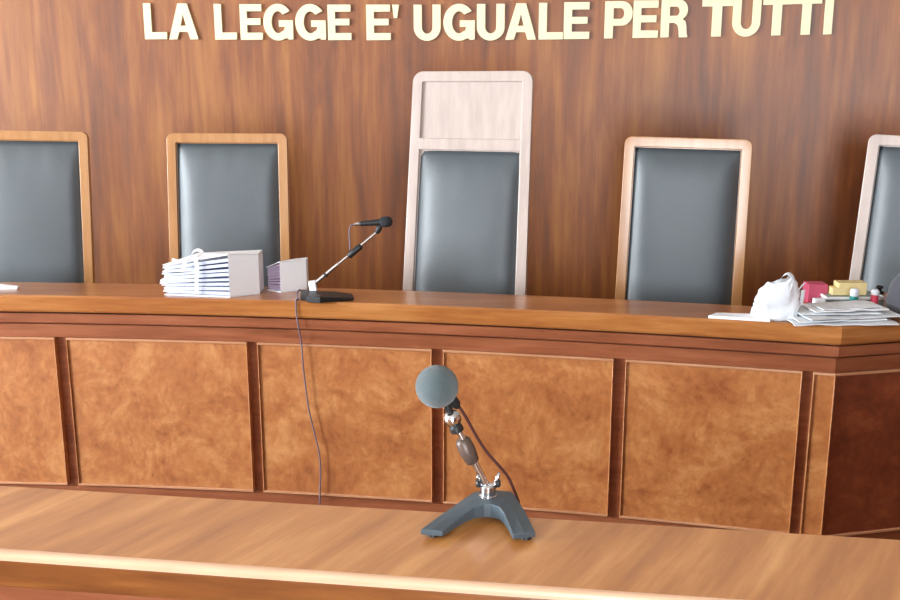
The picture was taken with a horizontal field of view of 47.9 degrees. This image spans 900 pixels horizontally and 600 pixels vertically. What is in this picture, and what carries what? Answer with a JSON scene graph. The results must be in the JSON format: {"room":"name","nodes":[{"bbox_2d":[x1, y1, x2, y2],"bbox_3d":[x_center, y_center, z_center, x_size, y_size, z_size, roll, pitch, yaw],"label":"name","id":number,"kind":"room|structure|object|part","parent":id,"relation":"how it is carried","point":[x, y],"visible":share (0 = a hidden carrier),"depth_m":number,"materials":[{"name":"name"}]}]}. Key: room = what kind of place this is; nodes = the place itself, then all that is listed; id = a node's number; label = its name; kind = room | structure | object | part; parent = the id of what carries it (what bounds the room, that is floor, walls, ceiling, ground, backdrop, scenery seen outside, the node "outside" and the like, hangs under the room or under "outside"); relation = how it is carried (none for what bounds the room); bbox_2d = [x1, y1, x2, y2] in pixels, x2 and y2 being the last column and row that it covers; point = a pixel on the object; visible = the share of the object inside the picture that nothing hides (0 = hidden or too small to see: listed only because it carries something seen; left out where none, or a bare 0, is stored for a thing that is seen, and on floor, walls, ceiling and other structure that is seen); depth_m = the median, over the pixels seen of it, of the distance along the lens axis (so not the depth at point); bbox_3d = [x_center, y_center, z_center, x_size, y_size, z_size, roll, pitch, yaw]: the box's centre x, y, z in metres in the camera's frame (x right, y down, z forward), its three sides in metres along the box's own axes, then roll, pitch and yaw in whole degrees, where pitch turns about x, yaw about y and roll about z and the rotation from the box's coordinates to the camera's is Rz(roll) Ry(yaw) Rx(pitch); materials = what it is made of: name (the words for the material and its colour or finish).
{"room":"courtroom","nodes":[
{"label":"courtroom","id":0,"kind":"room"},
{"bbox_3d":[-1.800,1.632,1.815,13.600,0.100,12.200,0,13,0],"label":"floor","id":1,"kind":"structure","parent":0,"visible":0},
{"bbox_2d":[0,282,899,539],"bbox_3d":[-0.875,0.427,4.609,6.436,0.987,0.946,1,13,5],"label":"bench","id":2,"kind":"object","parent":1,"relation":"on","point":[660,413],"visible":0.87,"depth_m":4.26,"materials":[{"name":"brown wood"}]},
{"bbox_2d":[0,284,18,289],"bbox_3d":[-2.032,-0.060,4.504,0.251,0.008,0.108,0,13,0],"label":"document folder","id":3,"kind":"object","parent":2,"relation":"on","point":[2,286],"visible":1,"depth_m":4.48,"materials":[{"name":"white paper"}]},
{"bbox_3d":[-2.127,0.492,4.523,0.815,0.686,0.025,0,13,2],"label":"panel","id":4,"kind":"part","parent":2,"relation":"part of","materials":[{"name":"brown wood"}]},
{"bbox_3d":[-1.269,0.504,4.472,0.807,0.686,0.025,1,13,5],"label":"panel","id":5,"kind":"part","parent":2,"relation":"part of","materials":[{"name":"brown wood"}]},
{"bbox_2d":[160,248,263,296],"bbox_3d":[-1.038,-0.135,4.395,0.436,0.204,0.212,0,13,0],"label":"folder","id":6,"kind":"object","parent":2,"relation":"on","point":[241,273],"visible":1,"depth_m":4.33,"materials":[{"name":"paper"}]},
{"bbox_2d":[266,257,308,292],"bbox_3d":[-0.704,-0.114,4.453,0.174,0.138,0.122,-11,17,-40],"label":"folder","id":7,"kind":"object","parent":2,"relation":"on","point":[290,275],"visible":1,"depth_m":4.42,"materials":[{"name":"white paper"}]},
{"bbox_2d":[295,216,392,504],"bbox_3d":[-0.461,0.312,4.356,0.410,1.342,0.217,3,13,13],"label":"desk microphone","id":8,"kind":"object","parent":2,"relation":"on","point":[312,295],"visible":0.97,"depth_m":4.26,"materials":[{"name":"black plastic"}]},
{"bbox_3d":[-0.442,-0.176,4.283,0.270,0.226,0.017,0,13,0],"label":"arm","id":9,"kind":"part","parent":8,"relation":"part of","materials":[{"name":"silver metal"}]},
{"bbox_3d":[-0.448,0.526,4.380,0.759,0.686,0.025,2,13,8],"label":"panel","id":10,"kind":"part","parent":2,"relation":"part of","materials":[{"name":"brown wood"}]},
{"bbox_3d":[-0.855,0.104,4.281,6.343,0.045,0.434,1,13,5],"label":"moulding","id":11,"kind":"part","parent":2,"relation":"part of","materials":[{"name":"brown wood"}]},
{"bbox_3d":[-0.857,0.158,4.304,6.337,0.058,0.413,1,13,5],"label":"frieze rail","id":12,"kind":"part","parent":2,"relation":"part of","materials":[{"name":"brown wood"}]},
{"bbox_3d":[0.320,0.555,4.254,0.706,0.686,0.024,3,13,11],"label":"panel","id":13,"kind":"part","parent":2,"relation":"part of","materials":[{"name":"brown wood"}]},
{"bbox_3d":[1.042,0.590,4.100,0.680,0.686,0.024,3,13,13],"label":"panel","id":14,"kind":"part","parent":2,"relation":"part of","materials":[{"name":"brown wood"}]},
{"bbox_2d":[708,313,769,321],"bbox_3d":[1.129,0.064,3.963,0.231,0.012,0.085,3,13,15],"label":"paper pad","id":15,"kind":"object","parent":2,"relation":"on","point":[730,316],"visible":0.8,"depth_m":3.94,"materials":[{"name":"white paper"}]},
{"bbox_2d":[750,272,805,320],"bbox_3d":[1.278,-0.018,3.938,0.204,0.181,0.120,0,13,0],"label":"crumpled bag","id":16,"kind":"object","parent":2,"relation":"on","point":[778,300],"visible":0.99,"depth_m":3.91,"materials":[{"name":"white plastic"}]},
{"bbox_2d":[803,281,827,302],"bbox_3d":[1.524,-0.034,4.237,0.081,0.078,0.070,0,13,0],"label":"box","id":17,"kind":"object","parent":2,"relation":"on","point":[813,289],"visible":0.66,"depth_m":4.20,"materials":[{"name":"pink cardboard"}]},
{"bbox_3d":[1.449,0.614,4.000,0.083,0.686,0.020,4,14,15],"label":"panel","id":18,"kind":"part","parent":2,"relation":"part of","materials":[{"name":"brown wood"}]},
{"bbox_2d":[812,298,824,302],"bbox_3d":[1.503,0.011,4.134,0.043,0.036,0.030,0,13,0],"label":"carton","id":19,"kind":"object","parent":2,"relation":"on","point":[815,300],"visible":0.48,"depth_m":4.12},
{"bbox_2d":[787,317,898,325],"bbox_3d":[1.499,0.076,3.911,0.407,0.008,0.181,0,13,0],"label":"sheaf","id":20,"kind":"object","parent":2,"relation":"on","point":[888,321],"visible":0.52,"depth_m":3.85,"materials":[{"name":"white paper"}]},
{"bbox_2d":[791,314,886,322],"bbox_3d":[1.490,0.062,3.930,0.356,0.008,0.163,-1,13,-5],"label":"sheaf","id":21,"kind":"object","parent":20,"relation":"on","point":[799,318],"visible":0.33,"depth_m":3.87,"materials":[{"name":"white paper"}]},
{"bbox_2d":[797,310,899,320],"bbox_3d":[1.538,0.053,3.931,0.383,0.008,0.153,-2,13,-9],"label":"sheaf","id":22,"kind":"object","parent":21,"relation":"on","point":[885,313],"visible":0.61,"depth_m":3.89,"materials":[{"name":"white paper"}]},
{"bbox_2d":[798,305,881,314],"bbox_3d":[1.497,0.038,3.955,0.327,0.008,0.154,0,13,0],"label":"sheaf","id":23,"kind":"object","parent":22,"relation":"on","point":[802,310],"visible":0.48,"depth_m":3.90,"materials":[{"name":"white paper"}]},
{"bbox_2d":[803,302,888,312],"bbox_3d":[1.540,0.028,3.962,0.305,0.007,0.133,-2,13,-7],"label":"sheaf","id":24,"kind":"object","parent":23,"relation":"on","point":[813,308],"visible":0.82,"depth_m":3.92,"materials":[{"name":"white paper"}]},
{"bbox_2d":[808,300,881,309],"bbox_3d":[1.548,0.021,3.966,0.256,0.008,0.114,-3,13,-11],"label":"sheaf","id":25,"kind":"object","parent":24,"relation":"on","point":[854,304],"visible":1,"depth_m":3.96,"materials":[{"name":"white paper"}]},
{"bbox_2d":[821,290,884,305],"bbox_3d":[1.656,-0.006,4.202,0.239,0.040,0.126,0,13,0],"label":"tray","id":26,"kind":"object","parent":2,"relation":"on","point":[828,297],"visible":0.43,"depth_m":4.14,"materials":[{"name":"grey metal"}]},
{"bbox_2d":[828,280,866,294],"bbox_3d":[1.641,-0.051,4.192,0.142,0.052,0.060,0,13,0],"label":"block","id":27,"kind":"object","parent":26,"relation":"on","point":[840,287],"visible":0.98,"depth_m":4.17,"materials":[{"name":"yellow paper"}]},
{"bbox_2d":[876,285,883,294],"bbox_3d":[1.775,-0.042,4.194,0.036,0.036,0.030,0,13,0],"label":"stamp","id":28,"kind":"object","parent":26,"relation":"on","point":[880,287],"visible":0.73,"depth_m":4.18,"materials":[{"name":"black plastic"}]},
{"bbox_2d":[850,288,859,300],"bbox_3d":[1.641,-0.007,4.118,0.037,0.081,0.036,0,13,0],"label":"ink bottle","id":29,"kind":"object","parent":2,"relation":"on","point":[854,292],"visible":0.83,"depth_m":4.10,"materials":[{"name":"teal plastic"}]},
{"bbox_3d":[1.887,0.596,4.078,0.828,0.686,0.020,-3,13,-12],"label":"wing panel","id":30,"kind":"part","parent":2,"relation":"part of","materials":[{"name":"brown wood"}]},
{"bbox_2d":[870,289,879,303],"bbox_3d":[1.724,-0.005,4.118,0.034,0.076,0.034,0,13,0],"label":"stamp","id":31,"kind":"object","parent":2,"relation":"on","point":[875,293],"visible":0.78,"depth_m":4.10,"materials":[{"name":"red plastic"}]},
{"bbox_2d":[886,273,899,313],"bbox_3d":[1.840,-0.040,3.989,0.233,0.200,0.170,0,13,0],"label":"bag","id":32,"kind":"object","parent":2,"relation":"on","point":[893,295],"visible":0.94,"depth_m":3.97,"materials":[{"name":"grey fabric"}]},
{"bbox_2d":[0,486,899,599],"bbox_3d":[-0.119,0.976,1.925,3.619,1.130,0.274,2,13,8],"label":"desk","id":33,"kind":"object","parent":1,"relation":"on","point":[56,544],"visible":1,"depth_m":1.75,"materials":[{"name":"brown wood"}]},
{"bbox_2d":[415,365,534,539],"bbox_3d":[0.044,0.263,1.849,0.213,0.292,0.200,0,13,0],"label":"desk microphone","id":34,"kind":"object","parent":33,"relation":"on","point":[436,386],"visible":1,"depth_m":1.84,"materials":[{"name":"grey paint"}]},
{"bbox_3d":[0.040,0.289,1.873,0.069,0.129,0.013,-1,13,-5],"label":"stem","id":35,"kind":"part","parent":34,"relation":"part of","materials":[{"name":"silver metal"}]},
{"bbox_3d":[0.052,0.341,1.887,0.009,0.017,0.017,0,13,0],"label":"tilt knob","id":36,"kind":"part","parent":34,"relation":"part of","materials":[{"name":"black plastic"}]},
{"bbox_3d":[0.089,0.341,1.887,0.009,0.017,0.017,0,13,0],"label":"tilt knob","id":37,"kind":"part","parent":34,"relation":"part of","materials":[{"name":"black plastic"}]},
{"bbox_3d":[-0.681,0.744,5.207,6.956,0.100,2.376,0,13,0],"label":"trim","id":38,"kind":"structure","parent":1,"relation":"on","visible":0},
{"bbox_2d":[0,130,94,282],"bbox_3d":[-2.142,-0.052,5.025,0.638,1.531,0.599,-1,13,-2],"label":"chair","id":39,"kind":"object","parent":38,"relation":"on","point":[46,217],"visible":0.56,"depth_m":5.15,"materials":[{"name":"grey leather"}]},
{"bbox_2d":[166,133,290,286],"bbox_3d":[-1.131,-0.031,4.965,0.626,1.518,0.598,1,13,3],"label":"chair","id":40,"kind":"object","parent":38,"relation":"on","point":[227,191],"visible":0.44,"depth_m":5.08,"materials":[{"name":"grey leather"}]},
{"bbox_2d":[403,71,533,294],"bbox_3d":[0.015,-0.132,4.725,0.630,1.823,0.723,4,14,17],"label":"chair","id":41,"kind":"object","parent":38,"relation":"on","point":[468,214],"visible":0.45,"depth_m":4.85,"materials":[{"name":"grey leather"}]},
{"bbox_2d":[414,151,518,294],"bbox_3d":[0.075,-0.193,4.903,0.517,1.038,0.181,4,14,17],"label":"cushion","id":42,"kind":"object","parent":41,"relation":"on","point":[466,203],"depth_m":4.86,"materials":[{"name":"grey leather"}]},
{"bbox_2d":[615,136,752,305],"bbox_3d":[1.044,0.046,4.617,0.607,1.526,0.598,2,13,10],"label":"chair","id":43,"kind":"object","parent":38,"relation":"on","point":[685,201],"visible":0.49,"depth_m":4.74,"materials":[{"name":"grey leather"}]},
{"bbox_2d":[849,134,899,291],"bbox_3d":[1.996,0.093,4.363,0.606,1.548,0.620,6,14,23],"label":"chair","id":44,"kind":"object","parent":38,"relation":"on","point":[876,249],"visible":0.26,"depth_m":4.54,"materials":[{"name":"grey leather"}]},
{"bbox_3d":[-1.795,-1.102,5.196,13.477,3.700,1.825,0,13,0],"label":"wall","id":45,"kind":"structure","parent":0,"visible":0},
{"bbox_2d":[143,3,167,38],"bbox_3d":[-1.698,-1.607,5.845,0.131,0.201,0.017,1,13,3],"label":"letter","id":46,"kind":"object","parent":45,"relation":"attached to","point":[147,12],"depth_m":5.85,"materials":[{"name":"beige paint"}]},
{"bbox_2d":[169,3,198,39],"bbox_3d":[-1.535,-1.603,5.836,0.174,0.200,0.017,1,13,4],"label":"letter","id":47,"kind":"object","parent":45,"relation":"attached to","point":[182,9],"depth_m":5.83,"materials":[{"name":"beige paint"}]},
{"bbox_2d":[213,4,237,39],"bbox_3d":[-1.287,-1.596,5.819,0.128,0.198,0.017,1,13,5],"label":"letter","id":48,"kind":"object","parent":45,"relation":"attached to","point":[219,34],"depth_m":5.82,"materials":[{"name":"beige paint"}]},
{"bbox_2d":[239,4,263,39],"bbox_3d":[-1.137,-1.592,5.808,0.130,0.197,0.017,1,13,5],"label":"letter","id":49,"kind":"object","parent":45,"relation":"attached to","point":[245,21],"depth_m":5.80,"materials":[{"name":"beige paint"}]},
{"bbox_2d":[263,4,293,40],"bbox_3d":[-0.980,-1.587,5.794,0.173,0.203,0.017,1,13,5],"label":"letter","id":50,"kind":"object","parent":45,"relation":"attached to","point":[288,32],"depth_m":5.79,"materials":[{"name":"beige paint"}]},
{"bbox_2d":[295,4,326,40],"bbox_3d":[-0.793,-1.581,5.776,0.177,0.202,0.017,1,13,6],"label":"letter","id":51,"kind":"object","parent":45,"relation":"attached to","point":[320,33],"depth_m":5.77,"materials":[{"name":"beige paint"}]},
{"bbox_2d":[327,4,351,39],"bbox_3d":[-0.626,-1.576,5.758,0.136,0.194,0.017,2,13,7],"label":"letter","id":52,"kind":"object","parent":45,"relation":"attached to","point":[333,22],"depth_m":5.75,"materials":[{"name":"beige paint"}]},
{"bbox_2d":[366,4,390,39],"bbox_3d":[-0.403,-1.569,5.731,0.140,0.194,0.017,2,13,7],"label":"letter","id":53,"kind":"object","parent":45,"relation":"attached to","point":[371,22],"depth_m":5.72,"materials":[{"name":"beige paint"}]},
{"bbox_2d":[392,5,398,17],"bbox_3d":[-0.305,-1.624,5.705,0.040,0.074,0.017,2,13,8],"label":"apostrophe","id":54,"kind":"object","parent":45,"relation":"attached to","point":[395,7],"depth_m":5.70,"materials":[{"name":"beige paint"}]},
{"bbox_2d":[414,4,440,40],"bbox_3d":[-0.127,-1.556,5.694,0.154,0.197,0.017,2,13,8],"label":"letter","id":55,"kind":"object","parent":45,"relation":"attached to","point":[436,8],"depth_m":5.69,"materials":[{"name":"beige paint"}]},
{"bbox_2d":[0,0,899,305],"bbox_3d":[-1.765,-0.759,5.379,13.419,2.950,1.376,1,13,3],"label":"wall panel","id":56,"kind":"object","parent":45,"relation":"attached to","point":[809,108],"depth_m":5.80,"materials":[{"name":"brown wood"}]},
{"bbox_2d":[443,4,474,40],"bbox_3d":[0.052,-1.552,5.668,0.178,0.200,0.017,2,13,9],"label":"letter","id":57,"kind":"object","parent":45,"relation":"attached to","point":[469,33],"depth_m":5.66,"materials":[{"name":"beige paint"}]},
{"bbox_2d":[477,4,504,40],"bbox_3d":[0.228,-1.544,5.640,0.156,0.197,0.017,2,13,9],"label":"letter","id":58,"kind":"object","parent":45,"relation":"attached to","point":[481,8],"depth_m":5.63,"materials":[{"name":"beige paint"}]},
{"bbox_2d":[505,3,535,39],"bbox_3d":[0.393,-1.541,5.611,0.172,0.194,0.017,2,13,10],"label":"letter","id":59,"kind":"object","parent":45,"relation":"attached to","point":[521,9],"depth_m":5.61,"materials":[{"name":"beige paint"}]},
{"bbox_2d":[538,3,562,39],"bbox_3d":[0.556,-1.535,5.582,0.134,0.195,0.017,2,13,10],"label":"letter","id":60,"kind":"object","parent":45,"relation":"attached to","point":[543,34],"depth_m":5.59,"materials":[{"name":"beige paint"}]},
{"bbox_2d":[563,2,589,38],"bbox_3d":[0.695,-1.530,5.556,0.141,0.195,0.017,3,13,11],"label":"letter","id":61,"kind":"object","parent":45,"relation":"attached to","point":[569,20],"depth_m":5.55,"materials":[{"name":"beige paint"}]},
{"bbox_2d":[604,1,632,38],"bbox_3d":[0.917,-1.523,5.511,0.150,0.196,0.017,3,13,12],"label":"letter","id":62,"kind":"object","parent":45,"relation":"attached to","point":[610,21],"depth_m":5.50,"materials":[{"name":"beige paint"}]},
{"bbox_2d":[632,0,658,37],"bbox_3d":[1.059,-1.518,5.481,0.135,0.196,0.017,3,13,12],"label":"letter","id":63,"kind":"object","parent":45,"relation":"attached to","point":[638,18],"depth_m":5.48,"materials":[{"name":"beige paint"}]},
{"bbox_2d":[660,0,687,37],"bbox_3d":[1.208,-1.512,5.448,0.145,0.195,0.017,3,13,13],"label":"letter","id":64,"kind":"object","parent":45,"relation":"attached to","point":[682,5],"depth_m":5.44,"materials":[{"name":"beige paint"}]},
{"bbox_2d":[702,0,732,36],"bbox_3d":[1.421,-1.503,5.399,0.159,0.195,0.017,3,13,13],"label":"letter","id":65,"kind":"object","parent":45,"relation":"attached to","point":[717,5],"depth_m":5.39,"materials":[{"name":"beige paint"}]},
{"bbox_2d":[732,0,761,36],"bbox_3d":[1.569,-1.495,5.364,0.144,0.199,0.017,3,13,14],"label":"letter","id":66,"kind":"object","parent":45,"relation":"attached to","point":[737,4],"depth_m":5.36,"materials":[{"name":"beige paint"}]},
{"bbox_2d":[763,0,792,35],"bbox_3d":[1.717,-1.490,5.326,0.147,0.195,0.017,3,13,14],"label":"letter","id":67,"kind":"object","parent":45,"relation":"attached to","point":[777,4],"depth_m":5.32,"materials":[{"name":"beige paint"}]},
{"bbox_2d":[793,0,821,34],"bbox_3d":[1.859,-1.484,5.289,0.145,0.196,0.017,3,13,15],"label":"letter","id":68,"kind":"object","parent":45,"relation":"attached to","point":[806,4],"depth_m":5.28,"materials":[{"name":"beige paint"}]},
{"bbox_2d":[823,0,833,34],"bbox_3d":[1.964,-1.478,5.260,0.042,0.196,0.017,4,14,15],"label":"letter","id":69,"kind":"object","parent":45,"relation":"attached to","point":[829,4],"depth_m":5.25,"materials":[{"name":"beige paint"}]}
]}

